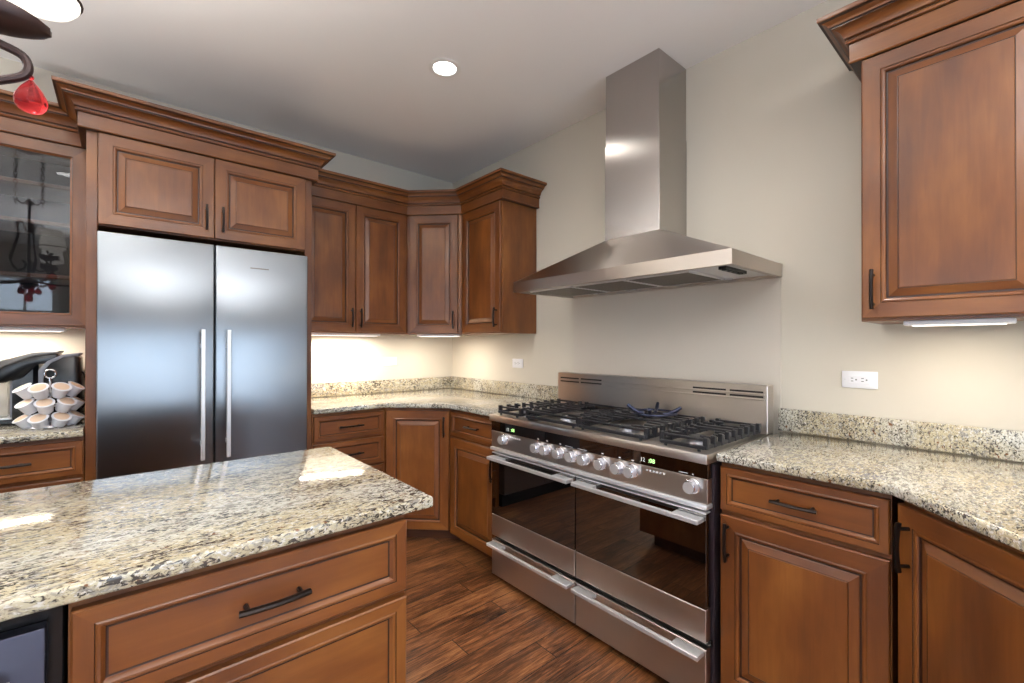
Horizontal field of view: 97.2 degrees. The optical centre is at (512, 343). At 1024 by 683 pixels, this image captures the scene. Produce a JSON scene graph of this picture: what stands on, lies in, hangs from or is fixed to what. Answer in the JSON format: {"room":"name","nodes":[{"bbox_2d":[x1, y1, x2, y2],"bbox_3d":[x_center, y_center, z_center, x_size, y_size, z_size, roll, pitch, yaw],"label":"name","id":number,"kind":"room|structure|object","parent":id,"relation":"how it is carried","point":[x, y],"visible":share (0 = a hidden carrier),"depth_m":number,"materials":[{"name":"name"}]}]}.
{"room":"kitchen","nodes":[
{"label":"kitchen","id":0,"kind":"room"},
{"bbox_2d":[0,57,452,399],"bbox_3d":[-2.841,-0.077,2.139,6.200,2.754,0.100,0,0,-41],"label":"wall","id":1,"kind":"structure","parent":0,"point":[333,358],"depth_m":3.44,"materials":[{"name":"beige paint"}]},
{"bbox_2d":[0,395,84,414],"bbox_3d":[-2.670,0.335,2.205,0.890,0.100,0.020,0,0,-41],"label":"backsplash","id":2,"kind":"structure","parent":1,"relation":"attached to","point":[4,404],"depth_m":2.29,"materials":[{"name":"stone"}]},
{"bbox_2d":[0,89,85,329],"bbox_3d":[-2.496,-0.605,2.095,0.782,1.055,0.419,0,0,-41],"label":"upper cabinet","id":3,"kind":"object","parent":1,"relation":"attached to","point":[43,158],"visible":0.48,"depth_m":2.25,"materials":[{"name":"brown wood"}]},
{"bbox_2d":[0,327,65,331],"bbox_3d":[-2.492,-0.069,2.163,0.500,0.018,0.080,0,0,-41],"label":"light","id":4,"kind":"object","parent":3,"relation":"attached to","point":[1,328],"visible":0.96,"depth_m":2.23,"materials":[{"name":"white plastic"}]},
{"bbox_2d":[0,176,69,203],"bbox_3d":[-2.528,-0.765,2.133,0.742,0.020,0.294,0,0,-41],"label":"shelf","id":5,"kind":"object","parent":3,"relation":"attached to","point":[11,188],"depth_m":2.24,"materials":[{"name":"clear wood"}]},
{"bbox_2d":[0,215,69,237],"bbox_3d":[-2.528,-0.582,2.132,0.742,0.020,0.294,0,0,-41],"label":"shelf","id":6,"kind":"object","parent":3,"relation":"attached to","point":[14,226],"depth_m":2.24,"materials":[{"name":"clear wood"}]},
{"bbox_2d":[0,271,69,284],"bbox_3d":[-2.528,-0.325,2.131,0.742,0.020,0.294,0,0,-41],"label":"shelf","id":7,"kind":"object","parent":3,"relation":"attached to","point":[6,277],"depth_m":2.22,"materials":[{"name":"clear wood"}]},
{"bbox_2d":[311,169,407,334],"bbox_3d":[-1.162,-0.599,3.245,0.776,1.055,0.417,0,0,-41],"label":"upper cabinet","id":8,"kind":"object","parent":1,"relation":"attached to","point":[359,226],"visible":0.91,"depth_m":3.15,"materials":[{"name":"brown wood"}]},
{"bbox_2d":[311,333,379,335],"bbox_3d":[-1.229,-0.062,3.240,0.560,0.018,0.080,0,0,-41],"label":"light","id":9,"kind":"object","parent":8,"relation":"attached to","point":[312,334],"visible":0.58,"depth_m":3.20,"materials":[{"name":"white plastic"}]},
{"bbox_2d":[311,376,451,397],"bbox_3d":[-1.059,0.343,3.595,1.393,0.100,0.020,0,0,-41],"label":"backsplash","id":10,"kind":"structure","parent":1,"relation":"attached to","point":[392,385],"depth_m":3.57,"materials":[{"name":"stone"}]},
{"bbox_2d":[383,357,396,365],"bbox_3d":[-0.991,0.146,3.662,0.117,0.068,0.009,0,0,-41],"label":"wall outlet","id":11,"kind":"object","parent":1,"relation":"attached to","point":[387,361],"visible":1,"depth_m":3.66,"materials":[{"name":"white plastic"}]},
{"bbox_2d":[386,359,393,363],"bbox_3d":[-0.990,0.146,3.661,0.068,0.033,0.004,0,0,-41],"label":"receptacle","id":12,"kind":"object","parent":11,"relation":"attached to","point":[388,361],"depth_m":3.66,"materials":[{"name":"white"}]},
{"bbox_2d":[395,189,484,335],"bbox_3d":[-0.571,-0.597,3.594,0.661,1.055,0.661,0,0,-41],"label":"upper cabinet","id":13,"kind":"object","parent":1,"relation":"attached to","point":[434,217],"visible":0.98,"depth_m":3.38,"materials":[{"name":"brown wood"}]},
{"bbox_2d":[417,334,461,336],"bbox_3d":[-0.575,-0.060,3.553,0.340,0.018,0.080,0,0,4],"label":"light","id":14,"kind":"object","parent":13,"relation":"attached to","point":[418,335],"visible":0.97,"depth_m":3.52,"materials":[{"name":"white plastic"}]},
{"bbox_2d":[0,0,826,182],"bbox_3d":[-0.586,-1.511,-0.468,6.200,0.100,7.000,0,0,-41],"label":"ceiling","id":15,"kind":"structure","parent":0,"point":[352,77],"depth_m":2.27,"materials":[{"name":"white paint"}]},
{"bbox_2d":[0,39,48,114],"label":"chandelier","id":16,"kind":"object","parent":15,"relation":"hanging from","point":[28,97],"depth_m":0.86,"materials":[{"name":"red glass"}]},
{"bbox_2d":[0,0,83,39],"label":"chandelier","id":17,"kind":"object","parent":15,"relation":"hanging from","point":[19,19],"depth_m":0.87,"materials":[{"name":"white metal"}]},
{"bbox_2d":[429,58,460,77],"bbox_3d":[-0.355,-1.445,2.370,0.168,0.006,0.168,0,0,-41],"label":"recessed light","id":18,"kind":"object","parent":15,"relation":"in","point":[440,67],"visible":1,"depth_m":2.37,"materials":[{"name":"white paint"}]},
{"bbox_2d":[404,537,669,682],"bbox_3d":[-0.590,1.343,-0.479,6.200,0.100,7.000,0,0,-41],"label":"floor","id":19,"kind":"structure","parent":0,"point":[465,623],"depth_m":2.02,"materials":[{"name":"brown wood"}]},
{"bbox_2d":[0,604,67,682],"bbox_3d":[-1.148,0.846,0.763,0.591,0.862,0.722,0,0,-41],"label":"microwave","id":20,"kind":"object","parent":19,"relation":"on","point":[33,647],"visible":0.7,"depth_m":0.70,"materials":[{"name":"black metal"}]},
{"bbox_2d":[0,432,84,492],"bbox_3d":[-2.451,0.858,1.966,0.872,0.883,0.664,0,0,-41],"label":"base cabinet","id":21,"kind":"object","parent":19,"relation":"on","point":[42,463],"visible":0.27,"depth_m":1.94,"materials":[{"name":"brown wood"}]},
{"bbox_2d":[0,395,84,443],"bbox_3d":[-2.463,0.350,1.966,0.890,0.130,0.653,0,0,-41],"label":"countertop","id":22,"kind":"structure","parent":21,"relation":"on","point":[8,434],"depth_m":1.97,"materials":[{"name":"stone"}]},
{"bbox_2d":[0,351,84,425],"bbox_3d":[-2.372,0.212,2.245,0.364,0.349,0.269,0,0,-41],"label":"coffee maker","id":23,"kind":"object","parent":22,"relation":"on","point":[21,370],"visible":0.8,"depth_m":2.17,"materials":[{"name":"black plastic"}]},
{"bbox_2d":[0,414,11,419],"bbox_3d":[-2.446,0.354,2.156,0.090,0.008,0.170,0,0,-41],"label":"drip tray","id":24,"kind":"object","parent":23,"relation":"on","point":[8,416],"depth_m":2.13,"materials":[{"name":"silver metal"}]},
{"bbox_2d":[24,369,73,428],"bbox_3d":[-2.159,0.252,2.107,0.184,0.267,0.184,0,0,-41],"label":"pod carousel","id":25,"kind":"object","parent":22,"relation":"on","point":[53,370],"visible":0.33,"depth_m":2.10,"materials":[{"name":"silver metal"}]},
{"bbox_2d":[12,414,31,428],"bbox_3d":[-2.191,0.353,2.025,0.076,0.075,0.068,0,0,-45],"label":"pod","id":26,"kind":"object","parent":25,"relation":"on","point":[21,421],"visible":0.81,"depth_m":2.01,"materials":[{"name":"white plastic"}]},
{"bbox_2d":[12,383,32,399],"bbox_3d":[-2.190,0.217,2.025,0.076,0.075,0.068,0,0,-45],"label":"pod","id":27,"kind":"object","parent":25,"relation":"on","point":[21,391],"visible":0.91,"depth_m":2.01,"materials":[{"name":"white plastic"}]},
{"bbox_2d":[14,398,36,414],"bbox_3d":[-2.179,0.285,2.021,0.068,0.075,0.076,0,0,-11],"label":"pod","id":28,"kind":"object","parent":25,"relation":"on","point":[27,407],"visible":0.94,"depth_m":2.01,"materials":[{"name":"white plastic"}]},
{"bbox_2d":[27,413,48,428],"bbox_3d":[-2.122,0.353,2.026,0.068,0.075,0.076,0,0,-1],"label":"pod","id":29,"kind":"object","parent":25,"relation":"on","point":[38,421],"visible":0.99,"depth_m":2.02,"materials":[{"name":"white plastic"}]},
{"bbox_2d":[27,383,48,399],"bbox_3d":[-2.122,0.217,2.027,0.068,0.075,0.076,0,0,-1],"label":"pod","id":30,"kind":"object","parent":25,"relation":"on","point":[39,391],"visible":1,"depth_m":2.02,"materials":[{"name":"white plastic"}]},
{"bbox_2d":[33,398,54,414],"bbox_3d":[-2.106,0.285,2.036,0.068,0.075,0.076,0,0,-13],"label":"pod","id":31,"kind":"object","parent":25,"relation":"on","point":[44,406],"visible":1,"depth_m":2.03,"materials":[{"name":"white plastic"}]},
{"bbox_2d":[51,412,71,427],"bbox_3d":[-2.078,0.353,2.071,0.076,0.075,0.068,0,0,-1],"label":"pod","id":32,"kind":"object","parent":25,"relation":"on","point":[59,419],"visible":0.98,"depth_m":2.06,"materials":[{"name":"white plastic"}]},
{"bbox_2d":[51,382,71,398],"bbox_3d":[-2.078,0.217,2.072,0.076,0.075,0.068,0,0,-1],"label":"pod","id":33,"kind":"object","parent":25,"relation":"on","point":[60,390],"visible":1,"depth_m":2.06,"materials":[{"name":"white plastic"}]},
{"bbox_2d":[55,397,76,412],"bbox_3d":[-2.072,0.285,2.095,0.076,0.075,0.068,0,0,31],"label":"pod","id":34,"kind":"object","parent":25,"relation":"on","point":[63,405],"visible":0.99,"depth_m":2.08,"materials":[{"name":"white plastic"}]},
{"bbox_2d":[67,410,84,424],"bbox_3d":[-2.078,0.353,2.140,0.068,0.075,0.076,0,0,43],"label":"pod","id":35,"kind":"object","parent":25,"relation":"on","point":[76,416],"visible":0.79,"depth_m":2.13,"materials":[{"name":"white plastic"}]},
{"bbox_2d":[67,381,84,396],"bbox_3d":[-2.078,0.217,2.140,0.068,0.075,0.076,0,0,43],"label":"pod","id":36,"kind":"object","parent":25,"relation":"on","point":[77,388],"visible":0.89,"depth_m":2.13,"materials":[{"name":"white plastic"}]},
{"bbox_2d":[70,397,84,410],"bbox_3d":[-2.087,0.285,2.156,0.068,0.075,0.076,0,0,31],"label":"pod","id":37,"kind":"object","parent":25,"relation":"on","point":[80,402],"visible":0.66,"depth_m":2.15,"materials":[{"name":"white plastic"}]},
{"bbox_2d":[51,75,335,480],"bbox_3d":[-1.732,0.087,2.557,1.188,2.433,0.712,0,0,-41],"label":"tall cabinet","id":38,"kind":"object","parent":19,"relation":"on","point":[153,170],"visible":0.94,"depth_m":2.25,"materials":[{"name":"brown wood"}]},
{"bbox_2d":[96,231,306,479],"bbox_3d":[-1.722,0.398,2.543,0.898,1.810,0.728,0,0,-41],"label":"refrigerator","id":39,"kind":"object","parent":19,"relation":"on","point":[202,348],"visible":0.75,"depth_m":2.26,"materials":[{"name":"silver metal"}]},
{"bbox_2d":[68,515,406,682],"bbox_3d":[-0.697,0.858,1.164,0.604,0.883,0.704,0,0,-41],"label":"base cabinet","id":40,"kind":"object","parent":19,"relation":"on","point":[331,608],"visible":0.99,"depth_m":0.92,"materials":[{"name":"brown wood"}]},
{"bbox_2d":[311,408,384,472],"bbox_3d":[-1.200,0.864,3.045,0.464,0.883,0.664,0,0,-41],"label":"base cabinet","id":41,"kind":"object","parent":19,"relation":"on","point":[359,434],"visible":0.33,"depth_m":2.84,"materials":[{"name":"brown wood"}]},
{"bbox_2d":[385,408,459,538],"bbox_3d":[-0.585,0.867,3.394,0.932,0.883,0.940,0,0,-41],"label":"base cabinet","id":42,"kind":"object","parent":19,"relation":"on","point":[417,440],"visible":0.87,"depth_m":2.95,"materials":[{"name":"brown wood"}]},
{"bbox_2d":[311,376,557,415],"bbox_3d":[-0.594,0.357,3.056,1.393,0.130,1.443,0,0,-41],"label":"countertop","id":43,"kind":"structure","parent":42,"relation":"on","point":[472,395],"depth_m":3.32,"materials":[{"name":"stone"}]},
{"bbox_2d":[450,409,494,557],"bbox_3d":[-0.020,0.866,2.938,0.672,0.883,0.508,0,0,-41],"label":"base cabinet","id":44,"kind":"object","parent":19,"relation":"on","point":[471,439],"visible":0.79,"depth_m":2.76,"materials":[{"name":"brown wood"}]},
{"bbox_2d":[486,372,773,682],"bbox_3d":[0.493,0.743,2.221,0.656,1.123,1.232,0,0,-41],"label":"range cooker","id":45,"kind":"object","parent":19,"relation":"on","point":[605,515],"visible":0.97,"depth_m":1.94,"materials":[{"name":"grey metal"}]},
{"bbox_2d":[627,402,681,416],"bbox_3d":[0.681,0.320,2.172,0.219,0.050,0.219,0,0,-9],"label":"ring","id":46,"kind":"object","parent":45,"relation":"on","point":[668,413],"visible":1,"depth_m":2.14,"materials":[{"name":"grey metal"}]},
{"bbox_2d":[709,461,721,682],"bbox_3d":[0.524,0.854,2.248,0.555,0.842,1.232,0,0,-41],"label":"panel","id":47,"kind":"object","parent":45,"relation":"in","point":[714,513],"depth_m":1.61,"materials":[{"name":"grey"}]},
{"bbox_2d":[720,462,904,682],"bbox_3d":[1.117,0.862,1.620,0.672,0.883,0.474,0,0,-41],"label":"base cabinet","id":48,"kind":"object","parent":19,"relation":"on","point":[809,579],"visible":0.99,"depth_m":1.41,"materials":[{"name":"brown wood"}]},
{"bbox_2d":[893,501,1023,682],"bbox_3d":[1.505,0.860,0.916,1.004,0.883,1.073,0,0,-41],"label":"base cabinet","id":49,"kind":"object","parent":19,"relation":"on","point":[961,588],"visible":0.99,"depth_m":1.06,"materials":[{"name":"brown wood"}]},
{"bbox_2d":[716,408,1023,551],"bbox_3d":[1.335,0.352,1.084,1.049,0.130,1.608,0,0,-41],"label":"countertop","id":50,"kind":"structure","parent":49,"relation":"on","point":[971,477],"depth_m":1.48,"materials":[{"name":"stone"}]},
{"bbox_3d":[-1.660,0.853,0.354,0.705,0.883,0.673,0,0,-41],"label":"cabinet","id":51,"kind":"object","parent":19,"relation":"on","visible":0},
{"bbox_2d":[0,446,432,621],"bbox_3d":[-1.218,0.397,0.750,2.048,0.030,0.742,0,0,-41],"label":"countertop","id":52,"kind":"structure","parent":51,"relation":"on","point":[64,544],"depth_m":0.99,"materials":[{"name":"stone"}]},
{"bbox_2d":[453,0,1023,433],"bbox_3d":[1.721,-0.073,1.519,0.100,2.754,6.800,0,0,-41],"label":"wall","id":53,"kind":"structure","parent":0,"point":[773,117],"depth_m":2.00,"materials":[{"name":"beige paint"}]},
{"bbox_2d":[455,168,546,334],"bbox_3d":[-0.103,-0.597,3.238,0.417,1.055,0.574,0,0,-41],"label":"upper cabinet","id":54,"kind":"object","parent":53,"relation":"attached to","point":[498,207],"visible":1,"depth_m":3.13,"materials":[{"name":"brown wood"}]},
{"bbox_2d":[452,376,557,399],"bbox_3d":[-0.088,0.344,3.521,0.020,0.100,1.358,0,0,-41],"label":"backsplash","id":55,"kind":"structure","parent":53,"relation":"attached to","point":[545,392],"depth_m":3.44,"materials":[{"name":"stone"}]},
{"bbox_2d":[512,359,522,367],"bbox_3d":[0.039,0.150,3.384,0.009,0.068,0.117,0,0,-41],"label":"wall outlet","id":56,"kind":"object","parent":53,"relation":"attached to","point":[516,363],"visible":1,"depth_m":3.38,"materials":[{"name":"white plastic"}]},
{"bbox_2d":[514,48,781,298],"bbox_3d":[0.612,-0.870,2.335,0.516,1.154,1.250,0,0,-41],"label":"range hood","id":57,"kind":"object","parent":53,"relation":"attached to","point":[647,246],"visible":1,"depth_m":2.27,"materials":[{"name":"silver metal"}]},
{"bbox_2d":[719,278,732,281],"bbox_3d":[1.023,-0.304,2.158,0.060,0.012,0.060,0,0,-41],"label":"lamp","id":58,"kind":"object","parent":57,"relation":"attached to","point":[725,279],"depth_m":2.14,"materials":[{"name":"metal"}]},
{"bbox_2d":[574,277,780,432],"bbox_3d":[0.807,0.055,2.497,0.005,0.702,1.233,0,0,-41],"label":"panel","id":59,"kind":"object","parent":53,"relation":"attached to","point":[723,332],"visible":0.64,"depth_m":2.36,"materials":[{"name":"beige paint"}]},
{"bbox_2d":[842,371,877,388],"bbox_3d":[1.395,0.146,1.812,0.009,0.068,0.117,0,0,-41],"label":"wall outlet","id":60,"kind":"object","parent":53,"relation":"attached to","point":[850,379],"visible":1,"depth_m":1.81,"materials":[{"name":"white plastic"}]},
{"bbox_2d":[849,375,869,383],"bbox_3d":[1.394,0.146,1.811,0.004,0.033,0.068,0,0,-41],"label":"receptacle","id":61,"kind":"object","parent":60,"relation":"attached to","point":[853,379],"depth_m":1.81,"materials":[{"name":"white plastic"}]},
{"bbox_2d":[778,408,1023,461],"bbox_3d":[1.724,0.338,1.420,0.020,0.100,1.608,0,0,-41],"label":"backsplash","id":62,"kind":"structure","parent":53,"relation":"attached to","point":[1004,444],"depth_m":1.68,"materials":[{"name":"stone"}]},
{"bbox_2d":[816,0,1023,323],"bbox_3d":[1.614,-0.603,1.247,0.417,1.055,1.214,0,0,-41],"label":"upper cabinet","id":63,"kind":"object","parent":53,"relation":"attached to","point":[942,81],"visible":1,"depth_m":1.40,"materials":[{"name":"brown wood"}]},
{"bbox_2d":[903,317,1016,326],"bbox_3d":[1.406,-0.066,1.425,0.080,0.018,0.250,0,0,-41],"label":"light","id":64,"kind":"object","parent":63,"relation":"attached to","point":[1012,320],"visible":1,"depth_m":1.39,"materials":[{"name":"white plastic"}]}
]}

